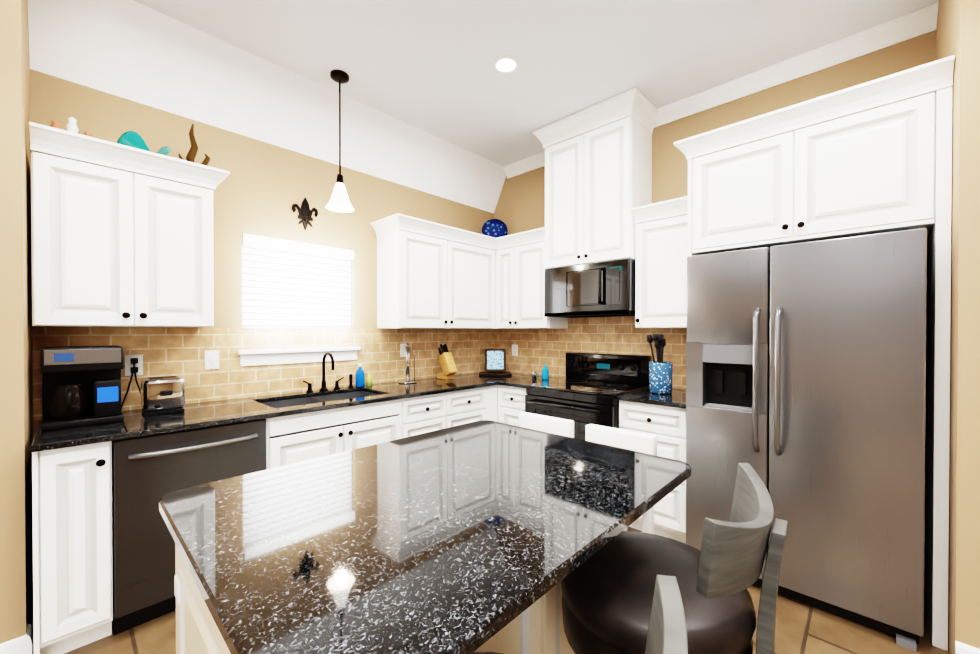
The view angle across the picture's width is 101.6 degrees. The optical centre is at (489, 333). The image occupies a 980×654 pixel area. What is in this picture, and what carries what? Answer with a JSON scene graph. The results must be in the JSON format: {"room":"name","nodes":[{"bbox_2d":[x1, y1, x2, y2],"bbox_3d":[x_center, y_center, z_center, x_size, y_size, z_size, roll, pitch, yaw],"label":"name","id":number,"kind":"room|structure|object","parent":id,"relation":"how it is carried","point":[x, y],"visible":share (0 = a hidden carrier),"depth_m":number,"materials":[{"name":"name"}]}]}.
{"room":"kitchen","nodes":[
{"label":"kitchen","id":0,"kind":"room"},
{"bbox_2d":[0,0,32,643],"bbox_3d":[-3.312,-0.202,0.421,0.530,3.095,3.700,0,1,44],"label":"wall","id":1,"kind":"structure","parent":0,"point":[16,521],"depth_m":1.57,"materials":[{"name":"beige paint"}]},
{"bbox_2d":[30,69,493,437],"bbox_3d":[-2.350,-0.200,1.921,0.140,3.070,7.200,0,1,44],"label":"wall","id":2,"kind":"structure","parent":0,"point":[262,187],"depth_m":2.65,"materials":[{"name":"beige paint"}]},
{"bbox_2d":[29,122,229,326],"bbox_3d":[-1.829,-0.467,2.082,0.388,0.860,0.727,0,1,44],"label":"upper cabinet","id":3,"kind":"object","parent":2,"relation":"attached to","point":[121,235],"visible":1,"depth_m":1.93,"materials":[{"name":"white wood"}]},
{"bbox_2d":[50,117,92,136],"bbox_3d":[-2.005,-0.973,1.944,0.052,0.150,0.199,0,1,44],"label":"figurines","id":4,"kind":"object","parent":3,"relation":"on","point":[71,125],"visible":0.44,"depth_m":1.92,"materials":[{"name":"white ceramic"}]},
{"bbox_2d":[117,131,169,155],"bbox_3d":[-1.837,-0.964,2.120,0.171,0.130,0.217,0,1,44],"label":"glass","id":5,"kind":"object","parent":3,"relation":"on","point":[133,139],"visible":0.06,"depth_m":2.04,"materials":[{"name":"teal glass"}]},
{"bbox_2d":[178,124,209,165],"bbox_3d":[-1.679,-1.045,2.273,0.078,0.290,0.151,0,1,44],"label":"decorative sculpture","id":6,"kind":"object","parent":3,"relation":"on","point":[191,154],"visible":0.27,"depth_m":2.26,"materials":[{"name":"brown"}]},
{"bbox_2d":[33,327,493,420],"bbox_3d":[-1.090,0.185,3.140,0.010,0.456,3.296,0,1,44],"label":"backsplash","id":7,"kind":"structure","parent":2,"relation":"attached to","point":[172,351],"depth_m":2.65,"materials":[{"name":"tile"}]},
{"bbox_2d":[121,358,140,409],"bbox_3d":[-1.926,0.272,2.174,0.093,0.278,0.138,0,1,44],"label":"power cord","id":8,"kind":"object","parent":7,"relation":"attached to","point":[134,370],"visible":0.9,"depth_m":2.18,"materials":[{"name":"black plastic"}]},
{"bbox_2d":[125,354,142,375],"bbox_3d":[-1.964,0.173,2.205,0.007,0.115,0.075,0,1,44],"label":"outlet","id":9,"kind":"object","parent":7,"relation":"attached to","point":[129,365],"visible":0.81,"depth_m":2.20,"materials":[{"name":"white plastic"}]},
{"bbox_2d":[204,350,218,369],"bbox_3d":[-1.715,0.161,2.465,0.010,0.115,0.075,0,1,44],"label":"light switch","id":10,"kind":"object","parent":7,"relation":"attached to","point":[211,359],"visible":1,"depth_m":2.46,"materials":[{"name":"white plastic"}]},
{"bbox_2d":[400,344,407,356],"bbox_3d":[-0.749,0.143,3.485,0.007,0.115,0.075,0,1,44],"label":"outlet","id":11,"kind":"object","parent":7,"relation":"attached to","point":[402,350],"visible":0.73,"depth_m":3.48,"materials":[{"name":"white plastic"}]},
{"bbox_2d":[242,233,353,327],"bbox_3d":[-1.365,-0.279,2.902,0.087,0.754,0.772,0,1,44],"label":"window blind","id":12,"kind":"object","parent":2,"relation":"attached to","point":[289,284],"visible":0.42,"depth_m":2.87,"materials":[{"name":"white plastic"}]},
{"bbox_2d":[238,347,360,365],"bbox_3d":[-1.369,0.155,2.909,0.165,0.104,0.840,0,1,44],"label":"window sill","id":13,"kind":"structure","parent":2,"relation":"attached to","point":[277,356],"depth_m":2.81,"materials":[{"name":"white wood"}]},
{"bbox_2d":[292,197,317,229],"bbox_3d":[-1.328,-0.865,2.876,0.016,0.235,0.184,0,1,44],"label":"wall art","id":14,"kind":"object","parent":2,"relation":"attached to","point":[305,212],"visible":1,"depth_m":2.87,"materials":[{"name":"black metal"}]},
{"bbox_2d":[375,213,450,328],"bbox_3d":[-0.650,-0.476,3.367,0.328,0.860,0.481,0,1,44],"label":"upper cabinet","id":15,"kind":"object","parent":2,"relation":"attached to","point":[431,275],"depth_m":3.22,"materials":[{"name":"white wood"}]},
{"bbox_2d":[451,229,498,328],"bbox_3d":[-0.277,-0.479,3.759,0.328,0.860,0.601,0,1,44],"label":"upper cabinet","id":16,"kind":"object","parent":2,"relation":"attached to","point":[472,254],"depth_m":3.65,"materials":[{"name":"white wood"}]},
{"bbox_2d":[482,219,507,237],"bbox_3d":[0.048,-1.047,4.078,0.191,0.268,0.191,0,1,44],"label":"plate","id":17,"kind":"object","parent":16,"relation":"on","point":[495,228],"visible":0.62,"depth_m":4.09,"materials":[{"name":"blue ceramic"}]},
{"bbox_2d":[28,0,938,212],"bbox_3d":[0.241,-1.509,-0.646,7.140,0.485,7.340,0,1,44],"label":"ceiling","id":18,"kind":"structure","parent":0,"point":[433,102],"depth_m":2.40,"materials":[{"name":"white paint"}]},
{"bbox_2d":[326,70,353,212],"bbox_3d":[-0.997,-1.274,2.656,0.180,0.881,0.180,0,1,44],"label":"pendant light","id":19,"kind":"object","parent":18,"relation":"hanging from","point":[339,201],"visible":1,"depth_m":2.64,"materials":[{"name":"white glass"}]},
{"bbox_2d":[493,56,518,73],"bbox_3d":[0.102,-1.712,2.546,0.170,0.006,0.170,0,1,44],"label":"recessed light","id":20,"kind":"object","parent":18,"relation":"in","point":[505,64],"visible":1,"depth_m":2.54,"materials":[{"name":"white"}]},
{"bbox_2d":[32,526,948,653],"bbox_3d":[0.166,1.382,-0.457,7.200,0.060,7.200,0,1,44],"label":"floor","id":21,"kind":"structure","parent":0,"point":[802,628],"depth_m":1.76,"materials":[{"name":"tile"}]},
{"bbox_2d":[32,441,112,653],"bbox_3d":[-1.912,0.893,1.837,0.618,0.884,0.226,0,1,44],"label":"base cabinet","id":22,"kind":"object","parent":21,"relation":"on","point":[72,550],"depth_m":1.62,"materials":[{"name":"white wood"}]},
{"bbox_2d":[112,419,265,634],"bbox_3d":[-1.596,0.892,2.109,0.646,0.878,0.598,0,1,44],"label":"dishwasher","id":23,"kind":"object","parent":21,"relation":"on","point":[149,472],"visible":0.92,"depth_m":1.81,"materials":[{"name":"black metal"}]},
{"bbox_2d":[174,543,574,653],"bbox_3d":[-0.131,0.898,1.207,0.897,0.883,1.200,0,1,44],"label":"base cabinet","id":24,"kind":"object","parent":21,"relation":"on","point":[537,627],"visible":0.04,"depth_m":1.03,"materials":[{"name":"beige wood"}]},
{"bbox_2d":[159,420,690,653],"bbox_3d":[-0.106,0.440,1.181,0.960,0.031,1.250,0,1,44],"label":"countertop","id":25,"kind":"structure","parent":24,"relation":"on","point":[470,538],"depth_m":0.86,"materials":[{"name":"black stone"}]},
{"bbox_2d":[352,391,447,449],"bbox_3d":[-0.696,0.884,3.118,0.618,0.884,0.419,0,1,44],"label":"base cabinet","id":26,"kind":"object","parent":21,"relation":"on","point":[412,416],"depth_m":2.74,"materials":[{"name":"white wood"}]},
{"bbox_2d":[448,387,483,427],"bbox_3d":[-0.406,0.882,3.423,0.618,0.884,0.424,0,1,44],"label":"base cabinet","id":27,"kind":"object","parent":21,"relation":"on","point":[466,406],"depth_m":3.20,"materials":[{"name":"white wood"}]},
{"bbox_2d":[484,385,499,421],"bbox_3d":[-0.196,0.880,3.630,0.638,0.884,0.165,0,1,44],"label":"base cabinet","id":28,"kind":"object","parent":21,"relation":"on","point":[491,393],"depth_m":3.43,"materials":[{"name":"white wood"}]},
{"bbox_2d":[500,385,525,425],"bbox_3d":[0.392,0.880,3.585,0.357,0.884,0.619,0,1,44],"label":"base cabinet","id":29,"kind":"object","parent":21,"relation":"on","point":[512,399],"depth_m":3.36,"materials":[{"name":"white wood"}]},
{"bbox_2d":[31,373,531,451],"bbox_3d":[-0.851,0.531,2.930,0.649,0.232,3.277,0,1,44],"label":"countertop","id":30,"kind":"structure","parent":29,"relation":"on","point":[136,423],"depth_m":2.25,"materials":[{"name":"black stone"}]},
{"bbox_2d":[40,345,123,430],"bbox_3d":[-1.938,0.241,1.907,0.282,0.360,0.267,0,1,44],"label":"coffee maker","id":31,"kind":"object","parent":30,"relation":"on","point":[81,385],"visible":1,"depth_m":1.85,"materials":[{"name":"black plastic"}]},
{"bbox_2d":[141,376,184,415],"bbox_3d":[-1.747,0.326,2.139,0.200,0.187,0.170,0,1,44],"label":"toaster","id":32,"kind":"object","parent":30,"relation":"on","point":[162,395],"visible":1,"depth_m":2.08,"materials":[{"name":"silver metal"}]},
{"bbox_2d":[303,352,353,392],"bbox_3d":[-1.138,0.272,2.896,0.189,0.284,0.382,0,1,44],"label":"bronze faucet","id":33,"kind":"object","parent":30,"relation":"on","point":[323,387],"visible":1,"depth_m":2.90,"materials":[{"name":"black metal"}]},
{"bbox_2d":[356,364,364,386],"bbox_3d":[-1.012,0.322,3.116,0.068,0.180,0.068,0,1,44],"label":"soap bottle","id":34,"kind":"object","parent":30,"relation":"on","point":[360,377],"visible":1,"depth_m":3.09,"materials":[{"name":"blue plastic"}]},
{"bbox_2d":[366,372,371,385],"bbox_3d":[-0.961,0.357,3.178,0.049,0.110,0.050,0,1,44],"label":"soap dispenser","id":35,"kind":"object","parent":30,"relation":"on","point":[368,379],"visible":1,"depth_m":3.16,"materials":[{"name":"yellow plastic"}]},
{"bbox_2d":[399,342,416,383],"bbox_3d":[-0.693,0.239,3.364,0.150,0.344,0.150,0,1,44],"label":"paper towel holder","id":36,"kind":"object","parent":30,"relation":"on","point":[407,381],"visible":1,"depth_m":3.35,"materials":[{"name":"silver metal"}]},
{"bbox_2d":[437,344,457,379],"bbox_3d":[-0.393,0.251,3.623,0.204,0.316,0.090,0,1,44],"label":"knife block","id":37,"kind":"object","parent":30,"relation":"on","point":[447,364],"visible":1,"depth_m":3.59,"materials":[{"name":"brown wood"}]},
{"bbox_2d":[479,349,511,375],"bbox_3d":[0.051,0.277,3.969,0.320,0.259,0.220,0,0,-1],"label":"picture frame","id":38,"kind":"object","parent":30,"relation":"on","point":[495,362],"visible":1,"depth_m":3.93,"materials":[{"name":"brown wood"}]},
{"bbox_2d":[495,375,562,387],"bbox_3d":[0.399,0.425,3.541,0.291,0.027,0.667,0,1,44],"label":"countertop","id":39,"kind":"structure","parent":29,"relation":"on","point":[519,382],"depth_m":3.45,"materials":[{"name":"black stone"}]},
{"bbox_2d":[532,371,536,379],"bbox_3d":[0.395,0.369,3.553,0.044,0.080,0.044,0,1,44],"label":"salt shaker","id":40,"kind":"object","parent":39,"relation":"on","point":[534,375],"visible":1,"depth_m":3.54,"materials":[{"name":"silver metal"}]},
{"bbox_2d":[542,364,548,379],"bbox_3d":[0.493,0.339,3.569,0.064,0.140,0.064,0,1,44],"label":"bottle","id":41,"kind":"object","parent":39,"relation":"on","point":[545,373],"visible":1,"depth_m":3.54,"materials":[{"name":"blue"}]},
{"bbox_2d":[519,412,573,437],"bbox_3d":[0.204,0.889,2.048,0.330,0.890,0.320,0,1,44],"label":"stool","id":42,"kind":"object","parent":21,"relation":"on","point":[553,425],"visible":0.12,"depth_m":2.10,"materials":[{"name":"white wood"}]},
{"bbox_2d":[472,575,687,653],"bbox_3d":[0.001,0.856,0.565,0.533,0.981,0.476,0,1,44],"label":"stool","id":43,"kind":"object","parent":21,"relation":"on","point":[667,631],"visible":0.98,"depth_m":0.56,"materials":[{"name":"grey wood"}]},
{"bbox_2d":[525,352,651,439],"bbox_3d":[0.759,0.748,3.155,0.758,1.155,0.714,0,1,44],"label":"range","id":44,"kind":"object","parent":21,"relation":"on","point":[589,388],"visible":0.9,"depth_m":3.10,"materials":[{"name":"black metal"}]},
{"bbox_2d":[585,424,656,533],"bbox_3d":[0.508,0.891,1.759,0.330,0.890,0.320,0,1,44],"label":"stool","id":45,"kind":"object","parent":21,"relation":"on","point":[628,440],"visible":0.12,"depth_m":1.80,"materials":[{"name":"white wood"}]},
{"bbox_2d":[619,400,685,543],"bbox_3d":[1.238,0.886,2.782,0.442,0.884,0.619,0,1,44],"label":"base cabinet","id":46,"kind":"object","parent":21,"relation":"on","point":[668,423],"depth_m":2.50,"materials":[{"name":"white wood"}]},
{"bbox_2d":[616,388,685,407],"bbox_3d":[1.229,0.430,2.769,0.442,0.027,0.645,0,1,44],"label":"countertop","id":47,"kind":"structure","parent":46,"relation":"on","point":[677,398],"depth_m":2.62,"materials":[{"name":"black stone"}]},
{"bbox_2d":[647,334,672,393],"bbox_3d":[1.202,0.206,2.825,0.163,0.417,0.158,0,1,44],"label":"utensil crock","id":48,"kind":"object","parent":47,"relation":"on","point":[660,375],"visible":1,"depth_m":2.77,"materials":[{"name":"blue ceramic"}]},
{"bbox_2d":[560,463,787,653],"bbox_3d":[0.450,0.852,1.052,0.533,0.981,0.479,0,1,44],"label":"stool","id":49,"kind":"object","parent":21,"relation":"on","point":[607,593],"visible":0.92,"depth_m":0.92,"materials":[{"name":"brown leather"}]},
{"bbox_2d":[686,228,926,650],"bbox_3d":[1.686,0.445,2.208,0.931,1.775,0.793,0,1,44],"label":"refrigerator","id":50,"kind":"object","parent":21,"relation":"on","point":[806,381],"visible":0.83,"depth_m":1.87,"materials":[{"name":"grey metal"}]},
{"bbox_2d":[674,55,954,650],"bbox_3d":[1.728,0.097,2.259,1.095,2.470,0.693,0,1,44],"label":"cabinet surround","id":51,"kind":"object","parent":21,"relation":"on","point":[871,157],"visible":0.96,"depth_m":1.87,"materials":[{"name":"white wood"}]},
{"bbox_2d":[494,0,979,653],"bbox_3d":[2.373,-0.211,1.711,7.000,3.095,1.000,0,1,44],"label":"wall","id":52,"kind":"structure","parent":0,"point":[520,206],"depth_m":1.60,"materials":[{"name":"beige paint"}]},
{"bbox_2d":[495,245,510,328],"bbox_3d":[0.245,-0.432,3.915,0.256,0.764,0.328,0,1,44],"label":"upper cabinet","id":53,"kind":"object","parent":52,"relation":"attached to","point":[503,254],"depth_m":3.81,"materials":[{"name":"white wood"}]},
{"bbox_2d":[511,237,567,328],"bbox_3d":[0.475,-0.430,3.697,0.376,0.764,0.328,0,1,44],"label":"upper cabinet","id":54,"kind":"object","parent":52,"relation":"attached to","point":[528,257],"depth_m":3.59,"materials":[{"name":"white wood"}]},
{"bbox_2d":[494,316,686,388],"bbox_3d":[0.828,0.131,3.586,2.156,0.557,0.010,0,1,44],"label":"backsplash","id":55,"kind":"structure","parent":52,"relation":"attached to","point":[538,349],"depth_m":3.56,"materials":[{"name":"tile"}]},
{"bbox_2d":[512,345,517,355],"bbox_3d":[0.256,0.169,4.116,0.075,0.115,0.007,0,1,44],"label":"outlet","id":56,"kind":"object","parent":55,"relation":"attached to","point":[514,350],"visible":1,"depth_m":4.11,"materials":[{"name":"white plastic"}]},
{"bbox_2d":[533,87,657,268],"bbox_3d":[0.845,-1.133,3.250,0.900,1.166,0.458,0,1,44],"label":"upper cabinet","id":57,"kind":"object","parent":52,"relation":"attached to","point":[598,171],"visible":0.92,"depth_m":3.07,"materials":[{"name":"white wood"}]},
{"bbox_2d":[544,258,634,317],"bbox_3d":[0.843,-0.346,3.254,0.752,0.402,0.455,0,1,44],"label":"over-the-range microwave","id":58,"kind":"object","parent":57,"relation":"attached to","point":[603,289],"visible":0.94,"depth_m":3.07,"materials":[{"name":"silver metal"}]},
{"bbox_2d":[631,196,687,327],"bbox_3d":[1.312,-0.472,2.860,0.456,0.860,0.388,0,1,44],"label":"upper cabinet","id":59,"kind":"object","parent":52,"relation":"attached to","point":[661,242],"visible":0.79,"depth_m":2.78,"materials":[{"name":"white wood"}]},
{"bbox_2d":[503,5,936,178],"bbox_3d":[1.278,-1.668,3.099,3.087,0.098,0.080,0,1,44],"label":"crown molding","id":60,"kind":"structure","parent":52,"relation":"attached to","point":[917,23],"depth_m":2.50,"materials":[{"name":"white wood"}]},
{"bbox_2d":[931,3,937,26],"bbox_3d":[2.090,-1.658,1.769,0.080,0.098,0.690,0,1,44],"label":"crown molding","id":61,"kind":"structure","parent":52,"relation":"attached to","point":[934,8],"depth_m":2.09,"materials":[{"name":"white wood"}]},
{"bbox_3d":[0.433,-0.193,-0.819,6.610,3.095,7.340,0,1,44],"label":"wall","id":62,"kind":"structure","parent":0,"visible":0},
{"bbox_2d":[0,626,33,653],"bbox_3d":[-3.082,1.277,0.293,0.036,0.140,3.616,0,1,44],"label":"baseboard","id":63,"kind":"structure","parent":62,"relation":"attached to","point":[24,644],"depth_m":1.57,"materials":[{"name":"white wood"}]},
{"bbox_2d":[955,641,979,653],"bbox_3d":[3.150,1.277,0.284,3.693,0.140,0.016,0,1,44],"label":"baseboard","id":64,"kind":"structure","parent":62,"relation":"attached to","point":[960,648],"depth_m":1.54,"materials":[{"name":"white wood"}]}
]}

